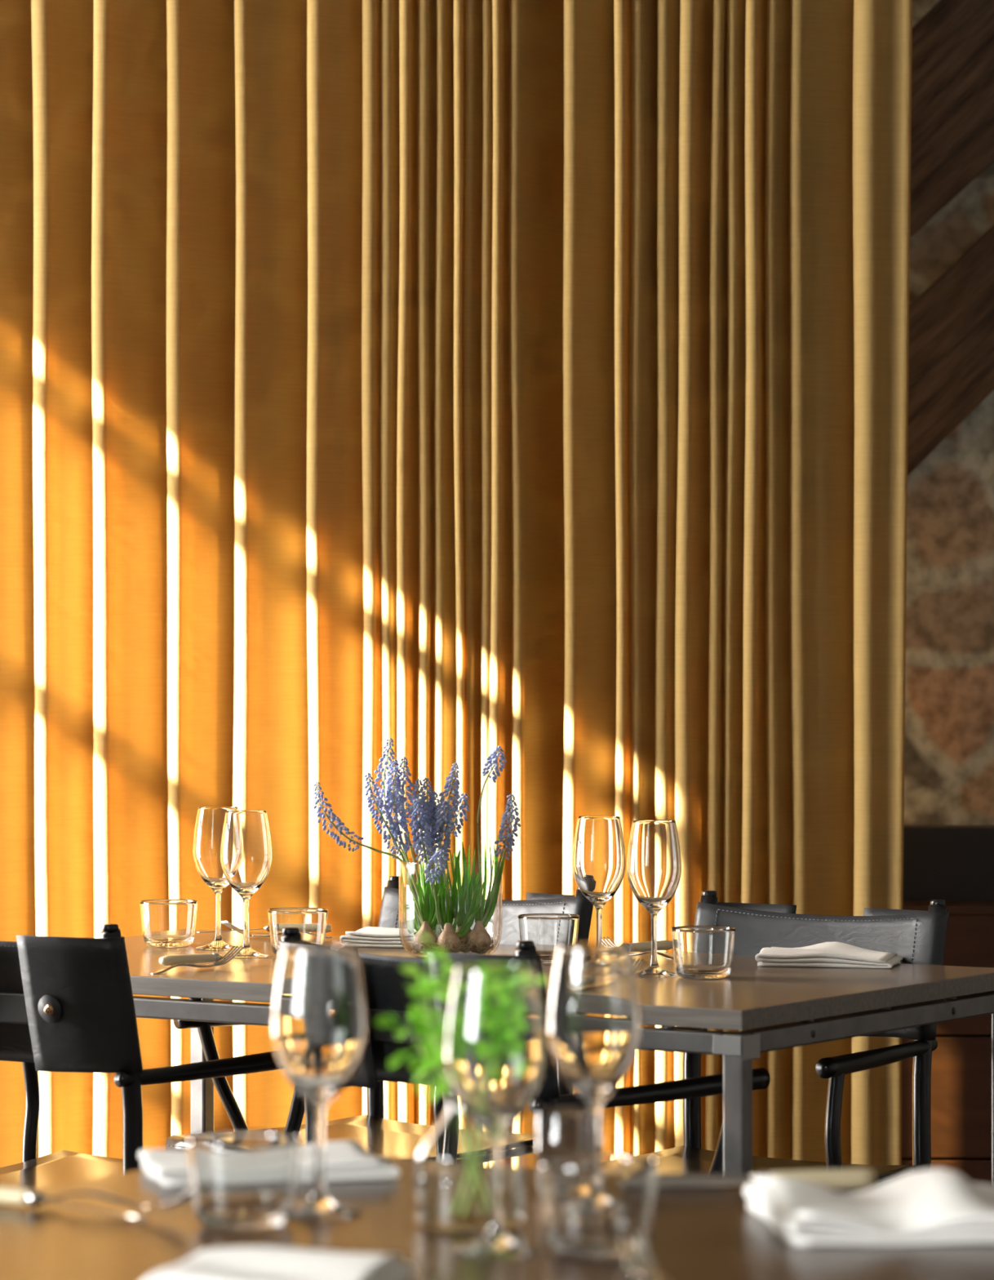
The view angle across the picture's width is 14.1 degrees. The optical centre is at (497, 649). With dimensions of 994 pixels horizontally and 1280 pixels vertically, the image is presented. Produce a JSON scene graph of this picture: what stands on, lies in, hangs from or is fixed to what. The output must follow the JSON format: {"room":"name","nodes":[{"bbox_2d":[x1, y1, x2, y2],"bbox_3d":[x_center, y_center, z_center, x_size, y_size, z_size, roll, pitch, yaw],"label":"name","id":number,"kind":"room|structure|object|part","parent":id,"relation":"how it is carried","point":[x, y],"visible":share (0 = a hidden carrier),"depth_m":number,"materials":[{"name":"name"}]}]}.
{"room":"restaurant dining room","nodes":[
{"label":"restaurant dining room","id":0,"kind":"room"},
{"bbox_2d":[903,0,993,825],"bbox_3d":[0.375,-0.635,8.400,6.250,3.700,0.100,0,0,0],"label":"wall","id":1,"kind":"structure","parent":0,"point":[949,731],"depth_m":8.35,"materials":[{"name":"stone"}]},
{"bbox_2d":[907,306,993,475],"bbox_3d":[1.196,-0.806,8.302,1.165,1.141,0.092,0,0,0],"label":"timber beam","id":2,"kind":"structure","parent":1,"relation":"attached to","point":[958,381],"depth_m":8.26,"materials":[{"name":"brown wood"}]},
{"bbox_2d":[908,225,993,387],"bbox_3d":[1.181,-0.938,8.297,1.118,1.065,0.102,0,0,0],"label":"timber beam","id":3,"kind":"structure","parent":1,"relation":"attached to","point":[941,316],"depth_m":8.25,"materials":[{"name":"brown wood"}]},
{"bbox_2d":[910,111,993,237],"bbox_3d":[1.163,-1.192,8.297,1.226,1.131,0.102,0,0,0],"label":"timber beam","id":4,"kind":"structure","parent":1,"relation":"attached to","point":[975,154],"depth_m":8.25,"materials":[{"name":"brown wood"}]},
{"bbox_2d":[910,0,993,193],"bbox_3d":[1.147,-1.398,8.287,1.259,1.237,0.122,0,0,0],"label":"timber beam","id":5,"kind":"structure","parent":1,"relation":"attached to","point":[953,44],"depth_m":8.23,"materials":[{"name":"brown wood"}]},
{"bbox_3d":[0.375,1.265,2.925,6.250,0.100,11.050,0,0,0],"label":"floor","id":6,"kind":"structure","parent":0,"visible":0},
{"bbox_2d":[0,924,305,1189],"bbox_3d":[-0.577,0.796,5.779,0.552,0.847,0.521,0,0,31],"label":"dining chair","id":7,"kind":"object","parent":6,"relation":"on","point":[67,1004],"visible":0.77,"depth_m":5.52,"materials":[{"name":"black leather"}]},
{"bbox_3d":[-0.704,0.899,6.057,0.021,0.632,0.036,0,0,31],"label":"leg","id":8,"kind":"part","parent":7,"relation":"part of","materials":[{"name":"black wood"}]},
{"bbox_2d":[38,995,62,1023],"bbox_3d":[-0.614,0.493,5.521,0.041,0.040,0.011,0,0,30],"label":"washer","id":9,"kind":"object","parent":7,"relation":"in","point":[50,1006],"depth_m":5.52,"materials":[{"name":"black metal"}]},
{"bbox_3d":[-0.688,0.486,5.595,0.436,0.192,0.091,0,0,31],"label":"backrest","id":10,"kind":"part","parent":7,"relation":"part of","materials":[{"name":"black leather"}]},
{"bbox_3d":[-0.551,0.779,5.821,0.492,0.036,0.420,0,0,31],"label":"seat","id":11,"kind":"part","parent":7,"relation":"part of","materials":[{"name":"black leather"}]},
{"bbox_3d":[-0.513,0.798,5.498,0.028,0.836,0.078,0,0,31],"label":"post","id":12,"kind":"part","parent":7,"relation":"part of","materials":[{"name":"black wood"}]},
{"bbox_3d":[-0.379,0.584,5.660,0.028,0.032,0.430,0,0,40],"label":"armrest","id":13,"kind":"part","parent":7,"relation":"part of","materials":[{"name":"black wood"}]},
{"bbox_3d":[-0.358,0.900,5.650,0.021,0.638,0.350,0,0,31],"label":"leg","id":14,"kind":"part","parent":7,"relation":"part of","materials":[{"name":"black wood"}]},
{"bbox_2d":[165,875,593,1163],"bbox_3d":[-0.164,0.796,6.333,0.552,0.847,0.521,0,0,40],"label":"dining chair","id":15,"kind":"object","parent":6,"relation":"on","point":[380,1135],"visible":0.16,"depth_m":6.40,"materials":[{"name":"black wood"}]},
{"bbox_3d":[-0.341,0.584,6.480,0.430,0.032,0.028,0,0,-42],"label":"armrest","id":16,"kind":"part","parent":15,"relation":"part of","materials":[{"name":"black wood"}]},
{"bbox_3d":[-0.361,0.900,6.493,0.021,0.638,0.350,0,0,40],"label":"leg","id":17,"kind":"part","parent":15,"relation":"part of","materials":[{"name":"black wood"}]},
{"bbox_3d":[-0.195,0.779,6.295,0.492,0.036,0.420,0,0,40],"label":"seat","id":18,"kind":"part","parent":15,"relation":"part of","materials":[{"name":"black leather"}]},
{"bbox_3d":[-0.184,0.798,6.619,0.028,0.836,0.078,0,0,40],"label":"post","id":19,"kind":"part","parent":15,"relation":"part of","materials":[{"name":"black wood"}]},
{"bbox_3d":[-0.080,0.899,6.038,0.021,0.632,0.036,0,0,40],"label":"leg","id":20,"kind":"part","parent":15,"relation":"part of","materials":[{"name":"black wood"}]},
{"bbox_3d":[-0.025,0.486,6.497,0.436,0.192,0.091,0,0,40],"label":"backrest","id":21,"kind":"part","parent":15,"relation":"part of","materials":[{"name":"black leather"}]},
{"bbox_3d":[-0.032,0.783,6.177,0.013,0.013,0.432,0,0,35],"label":"seat rail","id":22,"kind":"part","parent":15,"relation":"part of","materials":[{"name":"black wood"}]},
{"bbox_3d":[0.122,0.798,6.362,0.028,0.836,0.078,0,0,40],"label":"post","id":23,"kind":"part","parent":15,"relation":"part of","materials":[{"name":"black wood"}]},
{"bbox_2d":[0,1155,993,1279],"bbox_3d":[0.182,0.840,2.994,1.501,0.750,0.861,0,0,33],"label":"dining table","id":24,"kind":"object","parent":6,"relation":"on","point":[696,1234],"visible":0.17,"depth_m":3.16,"materials":[{"name":"brown wood"}]},
{"bbox_2d":[0,1186,149,1218],"bbox_3d":[-0.375,0.456,3.338,0.218,0.015,0.018,0,0,33],"label":"table knife","id":25,"kind":"object","parent":24,"relation":"on","point":[33,1197],"visible":1,"depth_m":3.34,"materials":[{"name":"silver metal"}]},
{"bbox_3d":[-0.427,0.456,3.372,0.093,0.015,0.018,0,0,33],"label":"handle","id":26,"kind":"part","parent":25,"relation":"part of","materials":[{"name":"beige"}]},
{"bbox_3d":[-0.331,0.460,3.308,0.112,0.007,0.017,0,0,33],"label":"blade","id":27,"kind":"part","parent":25,"relation":"part of","materials":[{"name":"silver metal"}]},
{"bbox_2d":[48,1188,193,1208],"bbox_3d":[-0.310,0.446,3.313,0.190,0.031,0.023,0,0,36],"label":"fork","id":28,"kind":"object","parent":24,"relation":"on","point":[188,1194],"visible":0.85,"depth_m":3.31,"materials":[{"name":"silver metal"}]},
{"bbox_2d":[187,1130,301,1229],"bbox_3d":[-0.204,0.429,3.252,0.091,0.070,0.091,0,0,0],"label":"tumbler","id":29,"kind":"object","parent":24,"relation":"on","point":[242,1180],"visible":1,"depth_m":3.22,"materials":[{"name":"clear glass"}]},
{"bbox_2d":[138,1140,400,1186],"bbox_3d":[-0.204,0.455,3.565,0.216,0.019,0.130,0,0,-14],"label":"napkin","id":30,"kind":"object","parent":24,"relation":"on","point":[344,1160],"visible":0.58,"depth_m":3.52,"materials":[{"name":"white fabric"}]},
{"bbox_2d":[143,1245,414,1279],"bbox_3d":[-0.157,0.453,2.905,0.171,0.022,0.170,0,0,10],"label":"napkin","id":31,"kind":"object","parent":24,"relation":"on","point":[250,1262],"visible":1,"depth_m":2.92,"materials":[{"name":"white fabric"}]},
{"bbox_2d":[271,943,367,1217],"bbox_3d":[-0.147,0.354,3.319,0.078,0.220,0.078,0,0,-23],"label":"wine glass","id":32,"kind":"object","parent":24,"relation":"on","point":[319,1028],"visible":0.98,"depth_m":3.29,"materials":[{"name":"clear glass"}]},
{"bbox_2d":[415,1092,526,1232],"bbox_3d":[-0.021,0.411,3.242,0.089,0.107,0.089,0,0,7],"label":"glass vase","id":33,"kind":"object","parent":24,"relation":"on","point":[448,1223],"visible":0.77,"depth_m":3.24,"materials":[{"name":"clear glass"}]},
{"bbox_2d":[375,1004,489,1207],"bbox_3d":[-0.050,0.372,3.260,0.096,0.167,0.046,0,0,0],"label":"herb sprig","id":34,"kind":"object","parent":33,"relation":"in","point":[415,1062],"visible":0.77,"depth_m":3.25,"materials":[{"name":"green plant"}]},
{"bbox_3d":[-0.036,0.380,3.250,0.069,0.151,0.012,0,0,6],"label":"stem","id":35,"kind":"part","parent":34,"relation":"part of","materials":[{"name":"green plant"}]},
{"bbox_2d":[399,933,487,1214],"bbox_3d":[-0.043,0.343,3.237,0.071,0.225,0.061,0,0,0],"label":"herb sprig","id":36,"kind":"object","parent":33,"relation":"in","point":[435,1054],"visible":0.78,"depth_m":3.23,"materials":[{"name":"green plant"}]},
{"bbox_3d":[-0.032,0.354,3.236,0.050,0.203,0.007,0,0,-8],"label":"stem","id":37,"kind":"part","parent":36,"relation":"part of","materials":[{"name":"green plant"}]},
{"bbox_2d":[451,1123,478,1213],"bbox_3d":[-0.005,0.356,3.249,0.062,0.198,0.056,0,0,0],"label":"herb sprig","id":38,"kind":"object","parent":33,"relation":"in","point":[475,1135],"visible":0.09,"depth_m":3.24,"materials":[{"name":"green plant"}]},
{"bbox_2d":[461,976,545,1216],"bbox_3d":[0.012,0.356,3.239,0.062,0.197,0.066,0,0,30],"label":"herb sprig","id":39,"kind":"object","parent":33,"relation":"in","point":[541,980],"visible":0.15,"depth_m":3.23,"materials":[{"name":"green plant"}]},
{"bbox_3d":[-0.007,0.362,3.239,0.047,0.186,0.007,0,0,-19],"label":"stem","id":40,"kind":"part","parent":39,"relation":"part of","materials":[{"name":"green plant"}]},
{"bbox_2d":[444,963,546,1257],"bbox_3d":[-0.001,0.354,3.109,0.078,0.220,0.078,0,0,-37],"label":"wine glass","id":41,"kind":"object","parent":24,"relation":"on","point":[495,1047],"visible":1,"depth_m":3.08,"materials":[{"name":"clear glass"}]},
{"bbox_2d":[536,1106,604,1194],"bbox_3d":[0.062,0.430,3.441,0.058,0.070,0.058,0,0,0],"label":"glass","id":42,"kind":"object","parent":24,"relation":"on","point":[562,1131],"visible":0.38,"depth_m":3.42,"materials":[{"name":"clear glass"}]},
{"bbox_2d":[547,942,642,1153],"bbox_3d":[0.081,0.354,3.333,0.078,0.220,0.078,0,0,-33],"label":"wine glass","id":43,"kind":"object","parent":24,"relation":"on","point":[595,1022],"visible":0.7,"depth_m":3.30,"materials":[{"name":"clear glass"}]},
{"bbox_2d":[539,1153,657,1257],"bbox_3d":[0.079,0.429,3.103,0.091,0.070,0.091,0,0,-29],"label":"tumbler","id":44,"kind":"object","parent":24,"relation":"on","point":[588,1198],"visible":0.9,"depth_m":3.07,"materials":[{"name":"clear glass"}]},
{"bbox_2d":[618,1230,668,1279],"bbox_3d":[0.114,0.452,2.953,0.023,0.024,0.191,0,0,-7],"label":"fork","id":45,"kind":"object","parent":24,"relation":"on","point":[646,1273],"visible":1,"depth_m":3.01,"materials":[{"name":"silver metal"}]},
{"bbox_2d":[655,1168,875,1190],"bbox_3d":[0.217,0.458,3.465,0.218,0.019,0.016,0,0,-6],"label":"table knife","id":46,"kind":"object","parent":24,"relation":"on","point":[832,1179],"visible":0.61,"depth_m":3.46,"materials":[{"name":"silver metal"}]},
{"bbox_3d":[0.164,0.459,3.463,0.112,0.017,0.007,0,-22,-6],"label":"blade","id":47,"kind":"part","parent":46,"relation":"part of","materials":[{"name":"silver metal"}]},
{"bbox_3d":[0.280,0.457,3.472,0.093,0.018,0.015,0,-22,-6],"label":"handle","id":48,"kind":"part","parent":46,"relation":"part of","materials":[{"name":"beige"}]},
{"bbox_2d":[743,1168,993,1246],"bbox_3d":[0.323,0.444,3.245,0.216,0.040,0.215,0,0,-6],"label":"napkin","id":49,"kind":"object","parent":24,"relation":"on","point":[932,1206],"visible":1,"depth_m":3.19,"materials":[{"name":"white fabric"}]},
{"bbox_2d":[278,927,770,1174],"bbox_3d":[0.023,0.796,5.466,0.552,0.847,0.521,0,0,38],"label":"dining chair","id":50,"kind":"object","parent":6,"relation":"on","point":[385,988],"visible":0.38,"depth_m":5.32,"materials":[{"name":"black leather"}]},
{"bbox_3d":[-0.262,0.798,5.428,0.028,0.836,0.078,0,0,38],"label":"post","id":51,"kind":"part","parent":50,"relation":"part of","materials":[{"name":"black wood"}]},
{"bbox_3d":[-0.110,0.486,5.297,0.436,0.192,0.091,0,0,38],"label":"backrest","id":52,"kind":"part","parent":50,"relation":"part of","materials":[{"name":"black leather"}]},
{"bbox_3d":[-0.070,0.899,5.758,0.021,0.632,0.036,0,0,38],"label":"leg","id":53,"kind":"part","parent":50,"relation":"part of","materials":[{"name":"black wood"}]},
{"bbox_3d":[0.052,0.798,5.180,0.028,0.836,0.078,0,0,38],"label":"post","id":54,"kind":"part","parent":50,"relation":"part of","materials":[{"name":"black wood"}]},
{"bbox_3d":[0.205,0.584,5.324,0.430,0.032,0.028,0,0,-43],"label":"armrest","id":55,"kind":"part","parent":50,"relation":"part of","materials":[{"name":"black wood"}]},
{"bbox_3d":[0.225,0.900,5.312,0.021,0.638,0.350,0,0,38],"label":"leg","id":56,"kind":"part","parent":50,"relation":"part of","materials":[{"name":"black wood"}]},
{"bbox_2d":[124,929,993,1186],"bbox_3d":[-0.088,0.840,5.936,1.501,0.750,0.808,0,0,33],"label":"dining table","id":57,"kind":"object","parent":6,"relation":"on","point":[753,996],"visible":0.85,"depth_m":5.62,"materials":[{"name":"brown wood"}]},
{"bbox_2d":[139,898,198,946],"bbox_3d":[-0.516,0.429,6.317,0.091,0.070,0.091,0,0,33],"label":"tumbler","id":58,"kind":"object","parent":57,"relation":"on","point":[168,922],"visible":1,"depth_m":6.28,"materials":[{"name":"clear glass"}]},
{"bbox_2d":[151,945,244,974],"bbox_3d":[-0.437,0.451,5.840,0.023,0.031,0.190,0,0,37],"label":"fork","id":59,"kind":"object","parent":57,"relation":"on","point":[219,963],"visible":1,"depth_m":5.87,"materials":[{"name":"silver metal"}]},
{"bbox_3d":[-0.488,0.856,6.665,0.030,0.718,0.030,0,0,33],"label":"leg","id":60,"kind":"part","parent":57,"relation":"part of","materials":[{"name":"metal"}]},
{"bbox_2d":[192,806,239,950],"bbox_3d":[-0.434,0.354,6.255,0.078,0.220,0.078,0,0,37],"label":"wine glass","id":61,"kind":"object","parent":57,"relation":"on","point":[210,820],"visible":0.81,"depth_m":6.23,"materials":[{"name":"clear glass"}]},
{"bbox_2d":[159,952,279,965],"bbox_3d":[-0.403,0.450,5.890,0.218,0.015,0.018,0,0,-41],"label":"table knife","id":62,"kind":"object","parent":57,"relation":"on","point":[167,960],"visible":1,"depth_m":5.85,"materials":[{"name":"silver metal"}]},
{"bbox_3d":[-0.450,0.450,5.849,0.093,0.015,0.018,0,0,-41],"label":"handle","id":63,"kind":"part","parent":62,"relation":"part of","materials":[{"name":"beige"}]},
{"bbox_3d":[-0.363,0.454,5.925,0.112,0.007,0.017,0,0,-41],"label":"blade","id":64,"kind":"part","parent":62,"relation":"part of","materials":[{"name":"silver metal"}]},
{"bbox_2d":[220,810,271,957],"bbox_3d":[-0.381,0.354,6.099,0.078,0.220,0.078,0,0,-43],"label":"wine glass","id":65,"kind":"object","parent":57,"relation":"on","point":[246,850],"visible":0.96,"depth_m":6.07,"materials":[{"name":"clear glass"}]},
{"bbox_2d":[195,924,331,933],"bbox_3d":[-0.376,0.448,6.475,0.218,0.015,0.018,0,0,0],"label":"table knife","id":66,"kind":"object","parent":57,"relation":"on","point":[328,926],"visible":0.27,"depth_m":6.47,"materials":[{"name":"silver metal"}]},
{"bbox_3d":[-0.429,0.452,6.475,0.112,0.007,0.017,0,0,0],"label":"blade","id":67,"kind":"part","parent":66,"relation":"part of","materials":[{"name":"silver metal"}]},
{"bbox_3d":[-0.314,0.448,6.475,0.093,0.015,0.018,0,0,0],"label":"handle","id":68,"kind":"part","parent":66,"relation":"part of","materials":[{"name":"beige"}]},
{"bbox_2d":[221,920,332,937],"bbox_3d":[-0.354,0.450,6.471,0.191,0.024,0.023,0,0,21],"label":"fork","id":69,"kind":"object","parent":57,"relation":"on","point":[226,922],"visible":0.59,"depth_m":6.49,"materials":[{"name":"silver metal"}]},
{"bbox_2d":[267,907,328,956],"bbox_3d":[-0.303,0.429,6.111,0.091,0.070,0.091,0,0,4],"label":"tumbler","id":70,"kind":"object","parent":57,"relation":"on","point":[311,922],"visible":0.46,"depth_m":6.08,"materials":[{"name":"clear glass"}]},
{"bbox_2d":[339,926,443,947],"bbox_3d":[-0.154,0.452,6.330,0.161,0.024,0.120,0,0,14],"label":"napkin","id":71,"kind":"object","parent":57,"relation":"on","point":[368,936],"visible":0.54,"depth_m":6.28,"materials":[{"name":"white fabric"}]},
{"bbox_2d":[399,857,502,957],"bbox_3d":[-0.070,0.391,6.076,0.157,0.147,0.157,0,0,0],"label":"vase","id":72,"kind":"object","parent":57,"relation":"on","point":[501,895],"visible":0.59,"depth_m":6.06,"materials":[{"name":"clear glass"}]},
{"bbox_2d":[313,772,451,955],"bbox_3d":[-0.173,0.322,6.066,0.207,0.272,0.088,0,0,0],"label":"hyacinth","id":73,"kind":"object","parent":72,"relation":"in","point":[427,922],"visible":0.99,"depth_m":6.06,"materials":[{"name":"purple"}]},
{"bbox_3d":[-0.189,0.311,6.060,0.167,0.222,0.017,0,0,0],"label":"flower stem","id":74,"kind":"part","parent":73,"relation":"part of","materials":[{"name":"plant"}]},
{"bbox_3d":[-0.149,0.304,6.068,0.090,0.236,0.018,0,0,9],"label":"flower stem","id":75,"kind":"part","parent":73,"relation":"part of","materials":[{"name":"plant"}]},
{"bbox_3d":[-0.108,0.432,6.054,0.039,0.050,0.037,0,0,0],"label":"bulb","id":76,"kind":"part","parent":73,"relation":"part of","materials":[{"name":"brown plant"}]},
{"bbox_2d":[373,737,446,950],"bbox_3d":[-0.124,0.296,6.091,0.121,0.325,0.073,0,0,-15],"label":"hyacinth","id":77,"kind":"object","parent":72,"relation":"in","point":[397,802],"visible":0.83,"depth_m":6.08,"materials":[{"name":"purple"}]},
{"bbox_3d":[-0.136,0.278,6.098,0.074,0.288,0.019,0,0,0],"label":"flower stem","id":78,"kind":"part","parent":77,"relation":"part of","materials":[{"name":"plant"}]},
{"bbox_3d":[-0.123,0.294,6.083,0.066,0.256,0.022,0,0,-29],"label":"flower stem","id":79,"kind":"part","parent":77,"relation":"part of","materials":[{"name":"green plant"}]},
{"bbox_3d":[-0.119,0.293,6.092,0.047,0.259,0.020,0,0,-16],"label":"flower stem","id":80,"kind":"part","parent":77,"relation":"part of","materials":[{"name":"green plant"}]},
{"bbox_3d":[-0.101,0.433,6.106,0.038,0.051,0.038,0,0,0],"label":"bulb","id":81,"kind":"part","parent":77,"relation":"part of","materials":[{"name":"brown plant"}]},
{"bbox_2d":[408,777,484,953],"bbox_3d":[-0.081,0.326,6.052,0.121,0.264,0.075,0,0,37],"label":"hyacinth","id":82,"kind":"object","parent":72,"relation":"in","point":[448,940],"visible":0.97,"depth_m":6.05,"materials":[{"name":"plant"}]},
{"bbox_3d":[-0.096,0.325,6.052,0.049,0.201,0.022,0,0,0],"label":"flower stem","id":83,"kind":"part","parent":82,"relation":"part of","materials":[{"name":"plant"}]},
{"bbox_3d":[-0.090,0.310,6.066,0.059,0.228,0.021,0,0,37],"label":"flower stem","id":84,"kind":"part","parent":82,"relation":"part of","materials":[{"name":"green plant"}]},
{"bbox_3d":[-0.085,0.309,6.072,0.019,0.230,0.066,0,0,-35],"label":"flower stem","id":85,"kind":"part","parent":82,"relation":"part of","materials":[{"name":"green plant"}]},
{"bbox_3d":[-0.084,0.364,6.040,0.023,0.130,0.021,0,0,34],"label":"flower stem","id":86,"kind":"part","parent":82,"relation":"part of","materials":[{"name":"green plant"}]},
{"bbox_3d":[-0.073,0.433,6.042,0.036,0.047,0.035,0,0,0],"label":"bulb","id":87,"kind":"part","parent":82,"relation":"part of","materials":[{"name":"brown plant"}]},
{"bbox_2d":[423,762,481,953],"bbox_3d":[-0.061,0.314,6.091,0.099,0.289,0.074,0,0,-27],"label":"hyacinth","id":88,"kind":"object","parent":72,"relation":"in","point":[442,818],"visible":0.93,"depth_m":6.08,"materials":[{"name":"plant"}]},
{"bbox_3d":[-0.074,0.319,6.089,0.051,0.207,0.009,0,0,8],"label":"flower stem","id":89,"kind":"part","parent":88,"relation":"part of","materials":[{"name":"plant"}]},
{"bbox_3d":[-0.069,0.297,6.082,0.042,0.252,0.016,0,0,0],"label":"flower stem","id":90,"kind":"part","parent":88,"relation":"part of","materials":[{"name":"green plant"}]},
{"bbox_3d":[-0.065,0.325,6.071,0.047,0.196,0.012,0,0,-37],"label":"flower stem","id":91,"kind":"part","parent":88,"relation":"part of","materials":[{"name":"green plant"}]},
{"bbox_3d":[-0.063,0.321,6.096,0.031,0.204,0.021,0,0,0],"label":"flower stem","id":92,"kind":"part","parent":88,"relation":"part of","materials":[{"name":"green plant"}]},
{"bbox_3d":[-0.050,0.433,6.088,0.038,0.051,0.039,0,0,0],"label":"bulb","id":93,"kind":"part","parent":88,"relation":"part of","materials":[{"name":"brown plant"}]},
{"bbox_2d":[459,745,520,954],"bbox_3d":[-0.019,0.301,6.062,0.088,0.314,0.088,0,0,-41],"label":"hyacinth","id":94,"kind":"object","parent":72,"relation":"in","point":[482,940],"visible":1,"depth_m":6.06,"materials":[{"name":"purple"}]},
{"bbox_3d":[-0.027,0.433,6.066,0.038,0.050,0.038,0,0,0],"label":"bulb","id":95,"kind":"part","parent":94,"relation":"part of","materials":[{"name":"brown plant"}]},
{"bbox_3d":[-0.013,0.284,6.072,0.035,0.277,0.014,0,0,0],"label":"flower stem","id":96,"kind":"part","parent":94,"relation":"part of","materials":[{"name":"green plant"}]},
{"bbox_3d":[-0.003,0.320,6.063,0.053,0.204,0.007,0,0,10],"label":"flower stem","id":97,"kind":"part","parent":94,"relation":"part of","materials":[{"name":"green plant"}]},
{"bbox_2d":[518,913,579,964],"bbox_3d":[0.077,0.429,5.974,0.091,0.070,0.091,0,0,-25],"label":"tumbler","id":98,"kind":"object","parent":57,"relation":"on","point":[547,931],"visible":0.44,"depth_m":5.94,"materials":[{"name":"clear glass"}]},
{"bbox_3d":[-0.088,0.510,5.936,1.500,0.028,0.807,0,0,33],"label":"frame","id":99,"kind":"part","parent":57,"relation":"part of","materials":[{"name":"metal"}]},
{"bbox_2d":[572,815,626,942],"bbox_3d":[0.150,0.354,5.896,0.078,0.220,0.078,0,0,-33],"label":"wine glass","id":100,"kind":"object","parent":57,"relation":"on","point":[598,859],"visible":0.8,"depth_m":5.87,"materials":[{"name":"clear glass"}]},
{"bbox_2d":[601,936,674,959],"bbox_3d":[0.213,0.450,6.058,0.023,0.024,0.191,0,0,-34],"label":"fork","id":101,"kind":"object","parent":57,"relation":"on","point":[661,954],"visible":0.44,"depth_m":6.03,"materials":[{"name":"silver metal"}]},
{"bbox_2d":[634,958,644,970],"bbox_3d":[0.150,0.444,5.503,0.023,0.031,0.190,0,0,28],"label":"fork","id":102,"kind":"object","parent":57,"relation":"on","point":[637,961],"visible":0.05,"depth_m":5.58,"materials":[{"name":"silver metal"}]},
{"bbox_2d":[624,940,672,951],"bbox_3d":[0.183,0.447,6.024,0.218,0.015,0.018,0,0,-42],"label":"table knife","id":103,"kind":"object","parent":57,"relation":"on","point":[661,944],"visible":0.47,"depth_m":6.06,"materials":[{"name":"silver metal"}]},
{"bbox_2d":[626,820,681,977],"bbox_3d":[0.225,0.354,5.748,0.078,0.220,0.078,0,0,17],"label":"wine glass","id":104,"kind":"object","parent":57,"relation":"on","point":[654,862],"visible":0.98,"depth_m":5.72,"materials":[{"name":"clear glass"}]},
{"bbox_2d":[671,925,735,978],"bbox_3d":[0.293,0.429,5.706,0.091,0.070,0.091,0,0,37],"label":"tumbler","id":105,"kind":"object","parent":57,"relation":"on","point":[700,952],"visible":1,"depth_m":5.67,"materials":[{"name":"clear glass"}]},
{"bbox_3d":[0.312,0.856,5.208,0.030,0.718,0.030,0,0,33],"label":"leg","id":106,"kind":"part","parent":57,"relation":"part of","materials":[{"name":"metal"}]},
{"bbox_2d":[755,942,902,968],"bbox_3d":[0.493,0.451,5.955,0.206,0.027,0.150,0,0,12],"label":"napkin","id":107,"kind":"object","parent":57,"relation":"on","point":[826,954],"visible":1,"depth_m":5.90,"materials":[{"name":"white fabric"}]},
{"bbox_3d":[0.739,0.856,5.857,0.030,0.718,0.030,0,0,33],"label":"leg","id":108,"kind":"part","parent":57,"relation":"part of","materials":[{"name":"metal"}]},
{"bbox_2d":[637,890,949,1193],"bbox_3d":[0.362,0.796,5.928,0.552,0.847,0.521,0,0,34],"label":"dining chair","id":109,"kind":"object","parent":6,"relation":"on","point":[917,936],"visible":0.43,"depth_m":6.02,"materials":[{"name":"black leather"}]},
{"bbox_3d":[0.171,0.584,6.057,0.028,0.032,0.430,0,0,43],"label":"armrest","id":110,"kind":"part","parent":109,"relation":"part of","materials":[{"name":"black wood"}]},
{"bbox_3d":[0.314,0.798,6.211,0.028,0.836,0.078,0,0,34],"label":"post","id":111,"kind":"part","parent":109,"relation":"part of","materials":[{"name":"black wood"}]},
{"bbox_3d":[0.335,0.779,5.887,0.492,0.036,0.420,0,0,34],"label":"seat","id":112,"kind":"part","parent":109,"relation":"part of","materials":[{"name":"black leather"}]},
{"bbox_3d":[0.484,0.486,6.105,0.436,0.192,0.091,0,0,34],"label":"backrest","id":113,"kind":"part","parent":109,"relation":"part of","materials":[{"name":"black leather"}]},
{"bbox_3d":[0.475,0.899,5.642,0.021,0.632,0.036,0,0,34],"label":"leg","id":114,"kind":"part","parent":109,"relation":"part of","materials":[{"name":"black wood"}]},
{"bbox_3d":[0.509,0.783,5.785,0.013,0.013,0.432,0,0,29],"label":"seat rail","id":115,"kind":"part","parent":109,"relation":"part of","materials":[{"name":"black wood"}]},
{"bbox_3d":[0.552,0.584,5.796,0.028,0.032,0.430,0,0,26],"label":"armrest","id":116,"kind":"part","parent":109,"relation":"part of","materials":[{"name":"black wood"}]},
{"bbox_3d":[0.644,0.798,5.984,0.028,0.836,0.078,0,0,34],"label":"post","id":117,"kind":"part","parent":109,"relation":"part of","materials":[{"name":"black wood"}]},
{"bbox_2d":[901,825,993,1185],"bbox_3d":[1.490,0.782,7.888,1.520,0.865,0.305,0,0,0],"label":"cabinet","id":118,"kind":"object","parent":6,"relation":"on","point":[954,864],"visible":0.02,"depth_m":7.74,"materials":[{"name":"black wood"}]},
{"bbox_3d":[1.490,0.501,7.827,1.520,0.016,0.185,0,0,0],"label":"seat","id":119,"kind":"part","parent":118,"relation":"part of","materials":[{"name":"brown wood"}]},
{"bbox_3d":[0.375,-2.535,2.925,6.250,0.100,11.050,0,0,0],"label":"ceiling","id":120,"kind":"structure","parent":0,"visible":0},
{"bbox_3d":[-0.812,-2.306,7.310,3.213,0.358,0.036,0,0,0],"label":"rail","id":121,"kind":"object","parent":120,"relation":"attached to","visible":0},
{"bbox_2d":[0,0,912,1168],"bbox_3d":[-0.829,-0.450,7.335,3.156,3.300,0.181,0,0,0],"label":"curtain","id":122,"kind":"object","parent":121,"relation":"hanging from","point":[450,381],"visible":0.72,"depth_m":7.26,"materials":[{"name":"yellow fabric"}]}
]}

